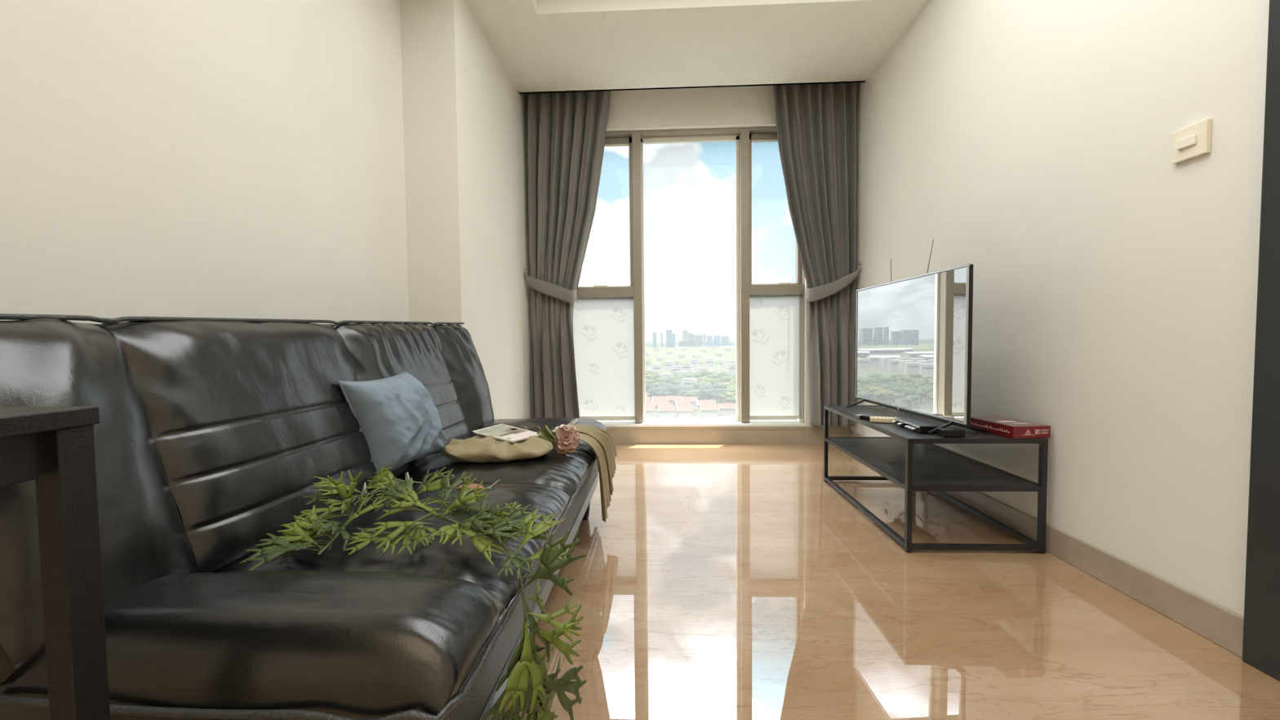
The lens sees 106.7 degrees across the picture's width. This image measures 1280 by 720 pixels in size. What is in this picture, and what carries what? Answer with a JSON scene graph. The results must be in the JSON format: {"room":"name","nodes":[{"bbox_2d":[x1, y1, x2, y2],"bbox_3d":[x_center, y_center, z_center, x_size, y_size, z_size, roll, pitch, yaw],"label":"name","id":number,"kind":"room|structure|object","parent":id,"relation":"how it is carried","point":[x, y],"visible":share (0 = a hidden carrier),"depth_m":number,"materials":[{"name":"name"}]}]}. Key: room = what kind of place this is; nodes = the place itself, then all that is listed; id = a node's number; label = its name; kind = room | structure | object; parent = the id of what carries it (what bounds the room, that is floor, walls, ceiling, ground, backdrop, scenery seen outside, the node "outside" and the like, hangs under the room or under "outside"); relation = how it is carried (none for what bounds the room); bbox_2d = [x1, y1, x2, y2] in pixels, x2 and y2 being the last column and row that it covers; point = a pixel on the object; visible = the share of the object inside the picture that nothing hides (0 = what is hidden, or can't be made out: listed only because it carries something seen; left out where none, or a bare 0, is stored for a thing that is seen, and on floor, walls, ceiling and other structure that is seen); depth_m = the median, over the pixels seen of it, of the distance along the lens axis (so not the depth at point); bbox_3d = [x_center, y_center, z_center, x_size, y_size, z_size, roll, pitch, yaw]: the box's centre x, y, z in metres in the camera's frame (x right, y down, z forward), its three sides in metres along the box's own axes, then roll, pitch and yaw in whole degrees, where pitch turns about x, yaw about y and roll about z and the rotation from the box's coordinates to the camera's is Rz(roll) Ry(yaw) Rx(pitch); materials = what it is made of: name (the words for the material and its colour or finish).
{"room":"living room","nodes":[
{"label":"living room","id":0,"kind":"room"},
{"bbox_2d":[0,0,408,324],"bbox_3d":[-1.453,-0.639,-0.286,0.120,3.050,5.755,0,2,2],"label":"wall","id":1,"kind":"structure","parent":0,"point":[186,158],"depth_m":1.43,"materials":[{"name":"beige paint"}]},
{"bbox_2d":[400,0,531,419],"bbox_3d":[-1.147,-0.790,3.396,0.413,3.050,1.634,0,2,2],"label":"wall pillar","id":2,"kind":"structure","parent":0,"point":[464,117],"depth_m":2.70,"materials":[{"name":"beige paint"}]},
{"bbox_2d":[527,85,839,426],"bbox_3d":[0.404,-0.831,4.020,2.634,3.050,0.250,0,2,2],"label":"wall","id":3,"kind":"structure","parent":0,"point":[751,106],"depth_m":3.85,"materials":[{"name":"beige paint"}]},
{"bbox_2d":[573,126,805,430],"bbox_3d":[0.364,-0.662,4.053,1.985,2.470,0.310,0,2,2],"label":"window","id":4,"kind":"structure","parent":3,"relation":"attached to","point":[609,321],"depth_m":4.04,"materials":[{"name":"glass"}]},
{"bbox_2d":[466,0,929,93],"bbox_3d":[0.091,-2.045,0.433,3.127,0.191,7.439,0,2,2],"label":"ceiling","id":5,"kind":"structure","parent":0,"point":[543,46],"depth_m":3.06,"materials":[{"name":"paint"}]},
{"bbox_2d":[524,90,610,417],"bbox_3d":[-0.569,-0.821,3.840,0.693,2.735,0.189,0,2,2],"label":"curtain","id":6,"kind":"object","parent":5,"relation":"hanging from","point":[566,131],"visible":0.94,"depth_m":3.81,"materials":[{"name":"fabric"}]},
{"bbox_2d":[773,82,860,427],"bbox_3d":[1.373,-0.838,3.756,0.659,2.735,0.181,0,2,2],"label":"curtain","id":7,"kind":"object","parent":5,"relation":"hanging from","point":[816,123],"visible":0.96,"depth_m":3.74,"materials":[{"name":"fabric"}]},
{"bbox_2d":[607,426,851,444],"bbox_3d":[0.419,0.620,4.076,2.634,0.145,0.254,0,2,2],"label":"wall","id":8,"kind":"structure","parent":0,"point":[811,434],"depth_m":3.94,"materials":[{"name":"paint"}]},
{"bbox_2d":[495,444,1279,719],"bbox_3d":[0.121,0.897,0.552,3.127,0.120,7.439,0,2,2],"label":"floor","id":9,"kind":"structure","parent":0,"point":[717,581],"depth_m":1.47,"materials":[{"name":"tile"}]},
{"bbox_2d":[0,406,110,719],"bbox_3d":[-0.934,0.464,0.270,0.602,0.791,0.620,0,2,2],"label":"side table","id":10,"kind":"object","parent":9,"relation":"on","point":[51,446],"visible":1,"depth_m":0.53,"materials":[{"name":"brown wood"}]},
{"bbox_2d":[0,313,606,719],"bbox_3d":[-0.610,0.319,1.587,0.813,0.967,2.001,0,2,2],"label":"sofa","id":11,"kind":"object","parent":9,"relation":"on","point":[211,434],"visible":0.65,"depth_m":0.82,"materials":[{"name":"black leather"}]},
{"bbox_2d":[0,318,197,685],"bbox_3d":[-0.937,0.189,0.762,0.233,0.519,0.295,0,2,2],"label":"cushion","id":12,"kind":"object","parent":11,"relation":"on","point":[144,540],"depth_m":0.77,"materials":[{"name":"black leather"}]},
{"bbox_2d":[101,320,377,572],"bbox_3d":[-0.911,0.162,1.228,0.230,0.533,0.640,0,2,2],"label":"cushion","id":13,"kind":"object","parent":11,"relation":"on","point":[243,415],"depth_m":1.04,"materials":[{"name":"black leather"}]},
{"bbox_2d":[0,569,506,719],"bbox_3d":[-0.577,0.429,0.774,0.663,0.142,0.260,0,2,2],"label":"seat cushion","id":14,"kind":"object","parent":11,"relation":"on","point":[181,644],"depth_m":0.67,"materials":[{"name":"black leather"}]},
{"bbox_2d":[337,371,447,472],"bbox_3d":[-0.784,0.206,1.555,0.186,0.314,0.378,0,2,4],"label":"throw pillow","id":15,"kind":"object","parent":11,"relation":"on","point":[397,417],"visible":0.95,"depth_m":1.47,"materials":[{"name":"blue fabric"}]},
{"bbox_2d":[217,482,570,616],"bbox_3d":[-0.557,0.429,1.224,0.664,0.103,0.640,0,2,2],"label":"seat cushion","id":16,"kind":"object","parent":11,"relation":"on","point":[464,562],"depth_m":0.99,"materials":[{"name":"black leather"}]},
{"bbox_2d":[333,322,469,478],"bbox_3d":[-0.883,0.124,1.871,0.230,0.557,0.650,0,2,2],"label":"cushion","id":17,"kind":"object","parent":11,"relation":"on","point":[376,350],"depth_m":1.83,"materials":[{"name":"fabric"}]},
{"bbox_2d":[239,458,586,719],"bbox_3d":[-0.473,0.556,0.982,0.728,0.619,0.427,1,3,27],"label":"plant","id":18,"kind":"object","parent":11,"relation":"on","point":[529,686],"visible":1,"depth_m":0.95,"materials":[{"name":"plant"}]},
{"bbox_2d":[390,478,499,500],"bbox_3d":[-0.538,0.340,1.268,0.300,0.051,0.099,0,2,2],"label":"twig","id":19,"kind":"object","parent":11,"relation":"on","point":[472,485],"visible":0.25,"depth_m":1.25,"materials":[{"name":"green plant"}]},
{"bbox_2d":[430,323,493,437],"bbox_3d":[-0.866,0.100,2.383,0.232,0.566,0.375,0,2,2],"label":"cushion","id":20,"kind":"object","parent":11,"relation":"on","point":[464,366],"depth_m":2.27,"materials":[{"name":"black leather"}]},
{"bbox_2d":[399,441,595,497],"bbox_3d":[-0.529,0.403,1.867,0.663,0.105,0.650,0,2,2],"label":"seat cushion","id":21,"kind":"object","parent":11,"relation":"on","point":[567,472],"depth_m":1.63,"materials":[{"name":"black leather"}]},
{"bbox_2d":[441,424,617,522],"bbox_3d":[-0.321,0.476,1.996,0.341,0.410,0.960,2,3,43],"label":"throw blanket","id":22,"kind":"object","parent":11,"relation":"on","point":[479,448],"visible":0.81,"depth_m":1.75,"materials":[{"name":"fabric"}]},
{"bbox_2d":[471,423,542,442],"bbox_3d":[-0.532,0.284,1.868,0.166,0.008,0.356,-3,3,-44],"label":"booklet","id":23,"kind":"object","parent":22,"relation":"on","point":[500,431],"visible":1,"depth_m":1.85,"materials":[{"name":"white paper"}]},
{"bbox_2d":[475,424,527,437],"bbox_3d":[-0.551,0.281,1.898,0.239,0.001,0.154,2,3,42],"label":"picture","id":24,"kind":"object","parent":23,"relation":"on","point":[500,430],"depth_m":1.87},
{"bbox_2d":[537,418,579,453],"bbox_3d":[-0.368,0.304,1.883,0.259,0.147,0.142,1,3,37],"label":"flower","id":25,"kind":"object","parent":22,"relation":"on","point":[564,438],"visible":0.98,"depth_m":1.83,"materials":[{"name":"pink plant"}]},
{"bbox_2d":[473,417,606,442],"bbox_3d":[-0.508,0.368,2.366,0.663,0.133,0.350,0,2,2],"label":"seat cushion","id":26,"kind":"object","parent":11,"relation":"on","point":[551,423],"depth_m":2.33,"materials":[{"name":"fabric"}]},
{"bbox_2d":[823,404,1048,554],"bbox_3d":[1.356,0.521,2.374,0.537,0.461,0.976,0,2,2],"label":"tv stand","id":27,"kind":"object","parent":9,"relation":"on","point":[912,460],"visible":0.9,"depth_m":2.07,"materials":[{"name":"metal"}]},
{"bbox_2d":[855,413,874,419],"bbox_3d":[1.140,0.285,2.343,0.041,0.019,0.143,-2,3,-36],"label":"remote control","id":28,"kind":"object","parent":27,"relation":"on","point":[860,415],"visible":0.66,"depth_m":2.36,"materials":[{"name":"black plastic"}]},
{"bbox_2d":[869,416,897,422],"bbox_3d":[1.177,0.284,2.265,0.150,0.024,0.046,0,2,22],"label":"remote control","id":29,"kind":"object","parent":27,"relation":"on","point":[873,419],"visible":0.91,"depth_m":2.26,"materials":[{"name":"plastic"}]},
{"bbox_2d":[890,239,933,281],"bbox_3d":[1.520,-0.186,2.747,0.080,0.917,0.463,0,2,2],"label":"antenna","id":30,"kind":"object","parent":27,"relation":"on","point":[933,239],"visible":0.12,"depth_m":2.54,"materials":[{"name":"black plastic"}]},
{"bbox_2d":[890,417,938,432],"bbox_3d":[1.206,0.286,2.098,0.114,0.028,0.220,0,2,2],"label":"box","id":31,"kind":"object","parent":27,"relation":"on","point":[913,424],"visible":0.97,"depth_m":2.06,"materials":[{"name":"black plastic"}]},
{"bbox_2d":[846,263,987,434],"bbox_3d":[1.315,-0.055,2.371,0.251,0.690,0.960,-1,2,0],"label":"television","id":32,"kind":"object","parent":27,"relation":"on","point":[913,341],"visible":1,"depth_m":2.21,"materials":[{"name":"black plastic"}]},
{"bbox_2d":[828,437,1035,484],"bbox_3d":[1.355,0.488,2.372,0.497,0.010,0.936,0,2,2],"label":"shelf","id":33,"kind":"object","parent":27,"relation":"attached to","point":[932,464],"depth_m":2.24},
{"bbox_2d":[936,427,977,437],"bbox_3d":[1.374,0.290,2.006,0.371,0.030,0.097,-2,3,-35],"label":"power adapter","id":34,"kind":"object","parent":27,"relation":"on","point":[943,432],"visible":0.88,"depth_m":1.91,"materials":[{"name":"black plastic"}]},
{"bbox_2d":[970,416,1050,438],"bbox_3d":[1.535,0.279,1.995,0.156,0.048,0.247,-1,2,-3],"label":"carton","id":35,"kind":"object","parent":27,"relation":"on","point":[1007,427],"visible":0.96,"depth_m":1.92,"materials":[{"name":"red"}]},
{"bbox_2d":[970,416,1049,426],"bbox_3d":[1.536,0.256,1.995,0.152,0.001,0.243,-1,2,-3],"label":"print","id":36,"kind":"object","parent":35,"relation":"on","point":[994,421],"depth_m":1.98},
{"bbox_2d":[851,0,1269,616],"bbox_3d":[1.626,-0.698,0.397,0.120,3.050,7.389,0,2,2],"label":"wall","id":37,"kind":"structure","parent":0,"point":[1115,282],"depth_m":1.68,"materials":[{"name":"beige paint"}]},
{"bbox_2d":[849,431,1244,657],"bbox_3d":[1.665,0.687,2.576,0.015,0.107,2.647,0,2,2],"label":"baseboard","id":38,"kind":"structure","parent":37,"relation":"attached to","point":[1224,627],"depth_m":1.57,"materials":[{"name":"wood"}]},
{"bbox_2d":[1171,118,1212,164],"bbox_3d":[1.597,-0.633,1.385,0.024,0.094,0.092,0,2,2],"label":"light switch","id":39,"kind":"object","parent":37,"relation":"attached to","point":[1192,141],"visible":1,"depth_m":1.38,"materials":[{"name":"beige plastic"}]},
{"bbox_2d":[1242,0,1279,680],"bbox_3d":[1.571,-0.286,0.748,0.028,2.200,0.932,0,2,2],"label":"door","id":40,"kind":"structure","parent":37,"relation":"in","point":[1261,623],"depth_m":1.20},
{"label":"outside","id":41,"kind":"structure","parent":0,"visible":0},
{"bbox_2d":[595,345,796,420],"bbox_3d":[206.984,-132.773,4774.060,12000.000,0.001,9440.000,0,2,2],"label":"ground","id":42,"kind":"structure","parent":41,"point":[717,368],"depth_m":461.56,"materials":[{"name":"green plant"}]},
{"bbox_2d":[645,382,652,391],"bbox_3d":[7.405,32.525,498.115,13.908,17.235,18.478,-2,3,-23],"label":"leafy tree","id":43,"kind":"object","parent":42,"relation":"on","point":[648,386],"visible":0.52,"depth_m":491.08,"materials":[{"name":"green plant"}]},
{"bbox_2d":[645,404,654,417],"bbox_3d":[5.446,40.791,384.089,12.950,9.300,11.600,-1,2,2],"label":"house","id":44,"kind":"structure","parent":42,"relation":"on","point":[650,409],"depth_m":379.16,"materials":[{"name":"ceramic"}]},
{"bbox_2d":[645,400,656,412],"bbox_3d":[6.605,39.738,410.035,13.950,9.300,11.600,-1,2,0],"label":"house","id":45,"kind":"structure","parent":42,"relation":"on","point":[647,402],"depth_m":407.87,"materials":[{"name":"ceramic"}]},
{"bbox_2d":[645,370,657,374],"bbox_3d":[16.558,24.677,683.876,21.838,17.836,16.047,0,2,20],"label":"leafy tree","id":46,"kind":"object","parent":42,"relation":"on","point":[650,371],"visible":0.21,"depth_m":680.64,"materials":[{"name":"green plant"}]},
{"bbox_2d":[647,373,659,381],"bbox_3d":[20.631,26.827,649.017,21.315,16.251,15.663,-2,3,-27],"label":"leafy tree","id":47,"kind":"object","parent":42,"relation":"on","point":[654,376],"visible":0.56,"depth_m":645.12,"materials":[{"name":"green plant"}]},
{"bbox_2d":[652,332,656,347],"bbox_3d":[132.185,-180.259,4294.025,35.908,134.920,22.545,0,2,2],"label":"tower","id":48,"kind":"structure","parent":42,"relation":"on","point":[654,334],"depth_m":4283.43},
{"bbox_2d":[650,364,662,373],"bbox_3d":[29.735,16.492,880.929,18.040,17.520,11.000,-1,2,-20],"label":"villa","id":49,"kind":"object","parent":42,"relation":"on","point":[655,367],"visible":0.88,"depth_m":876.41,"materials":[{"name":"white"}]},
{"bbox_2d":[649,387,663,397],"bbox_3d":[17.021,34.769,477.593,17.036,14.198,12.823,0,2,19],"label":"leafy tree","id":50,"kind":"object","parent":42,"relation":"on","point":[655,392],"visible":0.88,"depth_m":473.37,"materials":[{"name":"green plant"}]},
{"bbox_2d":[651,395,667,400],"bbox_3d":[18.686,38.189,445.540,13.950,9.300,11.600,0,2,9],"label":"house","id":51,"kind":"structure","parent":42,"relation":"on","point":[654,397],"depth_m":442.79,"materials":[{"name":"ceramic"}]},
{"bbox_2d":[656,356,665,362],"bbox_3d":[53.629,1.543,1229.904,20.840,18.920,11.000,0,2,23],"label":"villa","id":52,"kind":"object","parent":42,"relation":"on","point":[659,359],"visible":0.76,"depth_m":1225.43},
{"bbox_2d":[654,400,669,412],"bbox_3d":[18.104,39.560,411.528,13.950,9.300,11.600,-1,2,-2],"label":"house","id":53,"kind":"structure","parent":42,"relation":"on","point":[658,403],"depth_m":407.37,"materials":[{"name":"ceramic"}]},
{"bbox_2d":[658,377,671,383],"bbox_3d":[31.066,29.292,585.629,15.329,16.192,20.861,-2,3,-35],"label":"leafy tree","id":54,"kind":"object","parent":42,"relation":"on","point":[661,380],"visible":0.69,"depth_m":579.27,"materials":[{"name":"green plant"}]},
{"bbox_2d":[657,405,675,417],"bbox_3d":[21.364,40.735,381.401,12.950,9.300,11.600,0,2,4],"label":"house","id":55,"kind":"structure","parent":42,"relation":"on","point":[665,411],"depth_m":376.67,"materials":[{"name":"ceramic"}]},
{"bbox_2d":[659,373,673,384],"bbox_3d":[35.843,26.551,640.651,16.120,16.560,11.000,1,3,29],"label":"villa","id":56,"kind":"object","parent":42,"relation":"on","point":[662,375],"visible":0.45,"depth_m":637.30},
{"bbox_2d":[663,391,672,395],"bbox_3d":[27.878,36.548,471.906,10.719,10.876,14.241,-1,2,-13],"label":"leafy tree","id":57,"kind":"object","parent":42,"relation":"on","point":[665,393],"visible":0.67,"depth_m":467.05,"materials":[{"name":"green plant"}]},
{"bbox_2d":[666,329,671,347],"bbox_3d":[256.031,-186.302,4188.248,52.610,152.927,32.566,0,2,2],"label":"tower","id":58,"kind":"structure","parent":42,"relation":"on","point":[668,332],"depth_m":4172.98,"materials":[{"name":"blue"}]},
{"bbox_2d":[665,361,675,370],"bbox_3d":[62.422,12.000,979.509,18.840,17.920,11.000,1,3,31],"label":"villa","id":59,"kind":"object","parent":42,"relation":"on","point":[668,365],"visible":0.88,"depth_m":975.56,"materials":[{"name":"white"}]},
{"bbox_2d":[671,333,675,347],"bbox_3d":[288.576,-166.504,4087.468,29.958,120.776,18.975,0,2,2],"label":"tower","id":60,"kind":"structure","parent":42,"relation":"on","point":[673,335],"depth_m":4078.30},
{"bbox_2d":[666,395,680,406],"bbox_3d":[32.134,37.994,446.943,12.950,9.300,11.600,0,2,5],"label":"house","id":61,"kind":"structure","parent":42,"relation":"on","point":[672,399],"depth_m":442.85,"materials":[{"name":"ceramic"}]},
{"bbox_2d":[668,386,680,395],"bbox_3d":[36.438,33.839,487.574,13.468,14.857,17.892,-3,3,-42],"label":"leafy tree","id":62,"kind":"object","parent":42,"relation":"on","point":[675,389],"visible":0.84,"depth_m":483.41,"materials":[{"name":"green plant"}]},
{"bbox_2d":[670,380,682,385],"bbox_3d":[47.351,31.132,584.166,19.688,12.296,22.743,-1,2,-8],"label":"leafy tree","id":63,"kind":"object","parent":42,"relation":"on","point":[674,382],"visible":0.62,"depth_m":581.75,"materials":[{"name":"green plant"}]},
{"bbox_2d":[671,365,683,371],"bbox_3d":[64.609,18.722,819.406,17.560,17.280,11.000,0,2,18],"label":"villa","id":64,"kind":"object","parent":42,"relation":"on","point":[677,368],"visible":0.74,"depth_m":814.72,"materials":[{"name":"white"}]},
{"bbox_2d":[677,389,686,398],"bbox_3d":[42.625,35.640,474.298,10.660,12.195,14.162,0,2,5],"label":"leafy tree","id":65,"kind":"object","parent":42,"relation":"on","point":[681,393],"visible":0.72,"depth_m":469.34,"materials":[{"name":"green plant"}]},
{"bbox_2d":[675,371,688,375],"bbox_3d":[60.466,24.655,679.580,16.440,16.720,11.000,0,2,12],"label":"villa","id":66,"kind":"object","parent":42,"relation":"on","point":[678,373],"visible":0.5,"depth_m":674.60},
{"bbox_2d":[675,400,690,405],"bbox_3d":[37.124,39.316,412.722,12.950,9.300,11.600,0,2,5],"label":"house","id":67,"kind":"structure","parent":42,"relation":"on","point":[677,402],"depth_m":409.76,"materials":[{"name":"ceramic"}]},
{"bbox_2d":[678,341,687,346],"bbox_3d":[341.098,-122.998,3786.434,67.432,56.893,41.459,0,2,2],"label":"tower","id":68,"kind":"structure","parent":42,"relation":"on","point":[681,344],"depth_m":3766.29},
{"bbox_2d":[675,405,693,417],"bbox_3d":[35.604,40.694,378.770,12.950,9.300,11.600,-1,2,1],"label":"house","id":69,"kind":"structure","parent":42,"relation":"on","point":[683,411],"depth_m":373.92,"materials":[{"name":"ceramic"}]},
{"bbox_2d":[682,330,688,341],"bbox_3d":[379.440,-175.055,3983.016,45.929,144.367,28.557,0,2,2],"label":"tower","id":70,"kind":"structure","parent":42,"relation":"on","point":[684,332],"depth_m":3968.30,"materials":[{"name":"concrete"}]},
{"bbox_2d":[681,363,692,373],"bbox_3d":[88.841,15.144,898.354,18.200,17.600,11.000,0,2,16],"label":"villa","id":71,"kind":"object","parent":42,"relation":"on","point":[688,366],"visible":0.76,"depth_m":893.04,"materials":[{"name":"white"}]},
{"bbox_2d":[680,396,697,407],"bbox_3d":[45.773,38.119,440.341,14.950,9.300,11.600,0,2,3],"label":"house","id":72,"kind":"structure","parent":42,"relation":"on","point":[693,399],"depth_m":436.62,"materials":[{"name":"ceramic"}]},
{"bbox_2d":[681,377,697,385],"bbox_3d":[58.285,29.729,559.669,15.480,16.240,11.000,1,3,30],"label":"villa","id":73,"kind":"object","parent":42,"relation":"on","point":[685,380],"visible":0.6,"depth_m":556.13,"materials":[{"name":"white"}]},
{"bbox_2d":[683,373,696,377],"bbox_3d":[65.757,26.554,630.673,19.870,17.338,14.601,1,3,26],"label":"leafy tree","id":74,"kind":"object","parent":42,"relation":"on","point":[688,375],"visible":0.47,"depth_m":627.26,"materials":[{"name":"green plant"}]},
{"bbox_2d":[683,386,696,390],"bbox_3d":[50.814,33.925,494.032,12.998,13.871,17.269,1,3,32],"label":"leafy tree","id":75,"kind":"object","parent":42,"relation":"on","point":[686,387],"visible":0.38,"depth_m":490.49,"materials":[{"name":"green plant"}]},
{"bbox_2d":[644,341,735,346],"bbox_3d":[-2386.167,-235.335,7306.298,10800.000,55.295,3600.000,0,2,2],"label":"woods","id":76,"kind":"object","parent":42,"relation":"on","point":[731,343],"visible":0.09,"depth_m":5424.02,"materials":[{"name":"plant"}]},
{"bbox_2d":[644,346,736,365],"bbox_3d":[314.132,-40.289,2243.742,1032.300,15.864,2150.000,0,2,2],"label":"canopy","id":77,"kind":"object","parent":42,"relation":"on","point":[728,355],"visible":0.44,"depth_m":1586.98,"materials":[{"name":"plant"}]},
{"bbox_2d":[687,333,693,346],"bbox_3d":[400.232,-153.230,3782.650,47.599,116.392,29.559,0,2,2],"label":"tower","id":78,"kind":"structure","parent":42,"relation":"on","point":[690,335],"depth_m":3768.13,"materials":[{"name":"concrete"}]},
{"bbox_2d":[683,389,700,399],"bbox_3d":[50.174,35.383,457.519,12.911,13.898,17.570,2,3,43],"label":"leafy tree","id":79,"kind":"object","parent":42,"relation":"on","point":[695,393],"visible":0.76,"depth_m":454.79,"materials":[{"name":"green plant"}]},
{"bbox_2d":[688,359,698,367],"bbox_3d":[122.682,7.272,1076.887,19.640,18.320,11.000,1,3,26],"label":"villa","id":80,"kind":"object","parent":42,"relation":"on","point":[695,362],"visible":0.86,"depth_m":1071.71,"materials":[{"name":"white"}]},
{"bbox_2d":[688,372,701,378],"bbox_3d":[72.937,25.536,646.736,20.644,17.937,15.169,-1,2,2],"label":"leafy tree","id":81,"kind":"object","parent":42,"relation":"on","point":[698,375],"visible":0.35,"depth_m":641.04,"materials":[{"name":"green plant"}]},
{"bbox_2d":[693,334,702,346],"bbox_3d":[465.779,-150.139,3830.029,68.319,105.067,41.992,0,2,2],"label":"tower","id":82,"kind":"structure","parent":42,"relation":"on","point":[697,338],"depth_m":3809.76,"materials":[{"name":"concrete"}]},
{"bbox_2d":[695,367,707,372],"bbox_3d":[97.885,20.965,757.953,17.080,17.040,11.000,-2,3,-24],"label":"villa","id":83,"kind":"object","parent":42,"relation":"on","point":[698,369],"visible":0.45,"depth_m":754.41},
{"bbox_2d":[699,369,709,376],"bbox_3d":[89.784,23.440,680.601,16.019,19.062,21.800,0,2,21],"label":"leafy tree","id":84,"kind":"object","parent":42,"relation":"on","point":[702,372],"visible":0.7,"depth_m":677.90,"materials":[{"name":"green plant"}]},
{"bbox_2d":[702,333,706,346],"bbox_3d":[605.324,-185.838,4473.688,28.184,121.925,17.910,0,2,2],"label":"tower","id":85,"kind":"structure","parent":42,"relation":"on","point":[704,335],"depth_m":4465.49,"materials":[{"name":"concrete"}]},
{"bbox_2d":[674,346,735,347],"bbox_3d":[512.829,-87.797,3400.018,530.000,14.000,40.500,0,2,2],"label":"long hall","id":86,"kind":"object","parent":42,"relation":"on","point":[728,346],"visible":0.11,"depth_m":3385.99,"materials":[{"name":"white metal"}]},
{"bbox_2d":[698,377,711,382],"bbox_3d":[79.355,29.476,580.594,13.837,15.233,20.734,0,2,18],"label":"leafy tree","id":87,"kind":"object","parent":42,"relation":"on","point":[702,380],"visible":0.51,"depth_m":575.47,"materials":[{"name":"green plant"}]},
{"bbox_2d":[695,400,716,411],"bbox_3d":[57.568,39.062,413.813,16.950,9.300,11.600,-1,2,-1],"label":"house","id":88,"kind":"structure","parent":42,"relation":"on","point":[699,402],"depth_m":411.27,"materials":[{"name":"ceramic"}]},
{"bbox_2d":[699,384,715,391],"bbox_3d":[66.700,32.959,471.296,14.402,17.297,19.133,0,2,10],"label":"leafy tree","id":89,"kind":"object","parent":42,"relation":"on","point":[706,386],"visible":0.34,"depth_m":465.69,"materials":[{"name":"green plant"}]},
{"bbox_2d":[698,388,718,399],"bbox_3d":[65.292,34.837,458.262,18.706,14.618,14.080,-1,2,-15],"label":"leafy tree","id":90,"kind":"object","parent":42,"relation":"on","point":[709,393],"visible":0.98,"depth_m":454.46,"materials":[{"name":"green plant"}]},
{"bbox_2d":[703,358,713,367],"bbox_3d":[156.481,6.562,1085.414,19.720,18.360,11.000,-1,2,-20],"label":"villa","id":91,"kind":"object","parent":42,"relation":"on","point":[708,362],"visible":1,"depth_m":1081.43,"materials":[{"name":"white"}]},
{"bbox_2d":[698,404,719,417],"bbox_3d":[55.344,40.285,383.898,14.950,9.300,11.600,-1,2,-3],"label":"house","id":92,"kind":"structure","parent":42,"relation":"on","point":[705,411],"depth_m":379.25,"materials":[{"name":"ceramic"}]},
{"bbox_2d":[706,335,712,346],"bbox_3d":[536.415,-139.994,3676.872,46.347,95.620,29.308,0,2,2],"label":"tower","id":93,"kind":"structure","parent":42,"relation":"on","point":[709,338],"depth_m":3663.81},
{"bbox_2d":[707,373,719,378],"bbox_3d":[96.430,26.790,608.608,15.692,18.004,21.354,1,3,40],"label":"leafy tree","id":94,"kind":"object","parent":42,"relation":"on","point":[716,375],"visible":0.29,"depth_m":602.94,"materials":[{"name":"green plant"}]},
{"bbox_2d":[710,377,721,384],"bbox_3d":[91.147,29.519,565.640,14.142,16.104,19.245,-2,3,-26],"label":"leafy tree","id":95,"kind":"object","parent":42,"relation":"on","point":[713,380],"visible":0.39,"depth_m":563.37,"materials":[{"name":"green plant"}]},
{"bbox_2d":[712,335,720,346],"bbox_3d":[593.623,-141.379,3694.377,62.129,95.808,38.778,0,2,2],"label":"tower","id":96,"kind":"structure","parent":42,"relation":"on","point":[717,340],"depth_m":3676.35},
{"bbox_2d":[711,383,725,388],"bbox_3d":[81.722,32.410,497.761,18.183,15.964,13.687,-3,3,-44],"label":"leafy tree","id":97,"kind":"object","parent":42,"relation":"on","point":[716,385],"visible":0.46,"depth_m":494.15,"materials":[{"name":"green plant"}]},
{"bbox_2d":[715,393,727,403],"bbox_3d":[75.646,36.838,458.149,16.481,10.415,19.039,-1,2,-19],"label":"leafy tree","id":98,"kind":"object","parent":42,"relation":"on","point":[720,396],"visible":0.69,"depth_m":454.35,"materials":[{"name":"green plant"}]},
{"bbox_2d":[715,387,732,401],"bbox_3d":[82.268,34.598,472.398,18.828,13.613,13.836,0,2,10],"label":"leafy tree","id":99,"kind":"object","parent":42,"relation":"on","point":[723,391],"visible":0.6,"depth_m":469.23,"materials":[{"name":"green plant"}]},
{"bbox_2d":[719,375,728,382],"bbox_3d":[103.978,27.731,594.930,14.973,17.066,20.377,0,2,3],"label":"leafy tree","id":100,"kind":"object","parent":42,"relation":"on","point":[723,378],"visible":0.67,"depth_m":588.68,"materials":[{"name":"green plant"}]},
{"bbox_2d":[720,336,728,345],"bbox_3d":[921.935,-205.110,5160.443,75.992,98.856,46.595,0,2,2],"label":"tower","id":101,"kind":"structure","parent":42,"relation":"on","point":[725,340],"depth_m":5137.87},
{"bbox_2d":[718,403,736,414],"bbox_3d":[71.369,39.826,391.214,13.950,9.300,11.600,-1,2,1],"label":"house","id":102,"kind":"structure","parent":42,"relation":"on","point":[724,408],"depth_m":386.35,"materials":[{"name":"ceramic"}]},
{"bbox_2d":[723,360,733,369],"bbox_3d":[183.567,10.122,994.229,19.000,18.000,11.000,-2,3,-26],"label":"villa","id":103,"kind":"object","parent":42,"relation":"on","point":[728,362],"visible":0.74,"depth_m":989.48,"materials":[{"name":"white"}]},
{"bbox_2d":[724,396,736,405],"bbox_3d":[84.007,37.991,421.165,18.488,10.906,16.004,1,3,41],"label":"leafy tree","id":104,"kind":"object","parent":42,"relation":"on","point":[733,400],"visible":0.58,"depth_m":418.15,"materials":[{"name":"green plant"}]},
{"bbox_2d":[724,391,736,397],"bbox_3d":[87.146,36.197,450.213,15.907,12.097,10.616,1,3,27],"label":"leafy tree","id":105,"kind":"object","parent":42,"relation":"on","point":[732,394],"visible":0.74,"depth_m":446.86,"materials":[{"name":"green plant"}]},
{"bbox_2d":[726,364,736,373],"bbox_3d":[166.537,16.165,854.965,17.880,17.440,11.000,-1,2,-9],"label":"villa","id":106,"kind":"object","parent":42,"relation":"on","point":[731,368],"visible":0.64,"depth_m":849.86,"materials":[{"name":"white"}]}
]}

